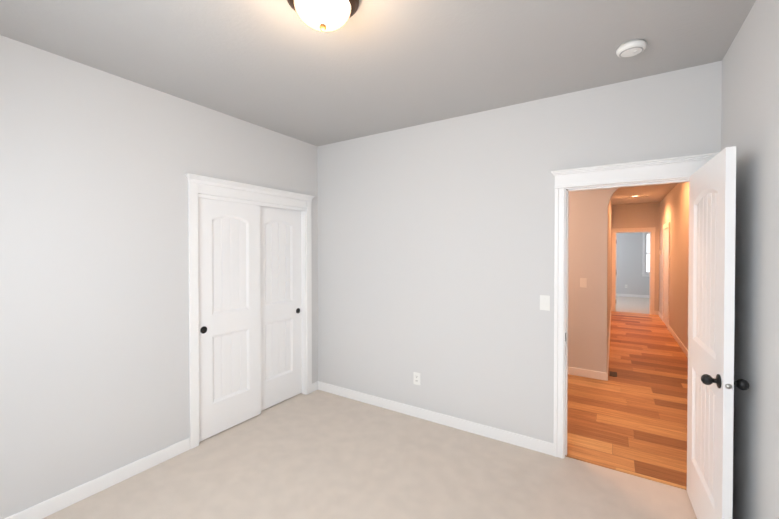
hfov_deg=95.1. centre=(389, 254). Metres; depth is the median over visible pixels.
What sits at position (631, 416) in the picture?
floor
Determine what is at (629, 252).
wall
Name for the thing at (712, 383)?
entry door
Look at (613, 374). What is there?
floor vent
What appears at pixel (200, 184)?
trim
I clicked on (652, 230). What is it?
door frame
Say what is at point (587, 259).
wall
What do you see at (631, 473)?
threshold
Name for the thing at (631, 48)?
smoke detector
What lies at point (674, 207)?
wall
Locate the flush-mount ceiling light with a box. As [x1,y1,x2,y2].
[287,0,358,31]
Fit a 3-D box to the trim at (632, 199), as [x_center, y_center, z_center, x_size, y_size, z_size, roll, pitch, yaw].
[5.533,-1.257,8.134,0.560,0.010,0.800,0,1,32]
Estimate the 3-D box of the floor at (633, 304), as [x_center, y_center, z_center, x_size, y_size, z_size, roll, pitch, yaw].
[7.048,1.500,10.677,4.200,0.102,3.765,0,1,32]
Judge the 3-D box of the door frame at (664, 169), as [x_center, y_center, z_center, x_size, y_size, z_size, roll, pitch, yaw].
[1.670,0.455,2.524,0.950,2.168,0.207,0,1,32]
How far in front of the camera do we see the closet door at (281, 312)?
3.66 m
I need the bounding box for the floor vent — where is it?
[610,371,616,376]
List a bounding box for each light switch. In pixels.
[540,295,549,310]
[580,278,586,287]
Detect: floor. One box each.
[43,390,696,518]
[567,311,687,486]
[616,296,648,313]
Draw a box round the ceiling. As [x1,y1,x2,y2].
[0,0,755,204]
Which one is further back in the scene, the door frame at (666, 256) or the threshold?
the door frame at (666, 256)
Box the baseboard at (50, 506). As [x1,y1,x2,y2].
[4,293,687,518]
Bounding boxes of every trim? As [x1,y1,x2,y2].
[185,173,314,448]
[617,196,647,202]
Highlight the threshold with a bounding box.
[565,454,686,489]
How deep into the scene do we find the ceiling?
2.09 m
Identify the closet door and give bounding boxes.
[198,198,260,441]
[260,206,301,410]
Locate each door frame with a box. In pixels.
[551,152,718,458]
[611,227,655,314]
[662,222,669,327]
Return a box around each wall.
[0,35,317,518]
[317,61,721,442]
[568,188,618,372]
[607,199,610,357]
[611,203,659,310]
[616,232,649,294]
[659,182,688,349]
[721,0,778,518]
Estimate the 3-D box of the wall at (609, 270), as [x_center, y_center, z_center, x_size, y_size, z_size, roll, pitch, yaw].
[4.158,0.122,6.827,0.115,2.740,5.705,0,1,32]
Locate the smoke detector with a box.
[616,39,646,57]
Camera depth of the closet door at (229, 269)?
3.12 m
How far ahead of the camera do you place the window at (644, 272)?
11.84 m
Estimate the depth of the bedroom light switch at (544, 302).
2.74 m
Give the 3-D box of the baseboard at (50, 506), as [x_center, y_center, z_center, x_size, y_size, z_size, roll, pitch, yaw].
[3.372,1.452,6.206,3.952,0.095,15.467,0,1,38]
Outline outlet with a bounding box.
[413,372,419,384]
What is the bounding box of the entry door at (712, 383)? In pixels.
[687,146,748,518]
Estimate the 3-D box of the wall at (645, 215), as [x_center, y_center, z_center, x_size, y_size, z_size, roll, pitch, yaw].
[6.047,0.098,9.076,4.200,2.740,0.115,0,1,32]
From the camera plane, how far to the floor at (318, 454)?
2.44 m
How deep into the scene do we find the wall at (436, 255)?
3.07 m
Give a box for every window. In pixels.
[642,232,649,276]
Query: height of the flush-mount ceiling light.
0.163 m
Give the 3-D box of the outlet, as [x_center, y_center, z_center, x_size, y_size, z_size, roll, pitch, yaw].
[0.257,1.167,3.350,0.070,0.114,0.008,0,1,32]
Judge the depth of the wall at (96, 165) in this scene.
2.30 m
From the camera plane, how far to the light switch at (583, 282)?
4.42 m
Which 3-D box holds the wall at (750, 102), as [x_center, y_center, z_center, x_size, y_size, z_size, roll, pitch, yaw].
[1.143,0.189,0.665,0.115,2.740,3.585,0,1,32]

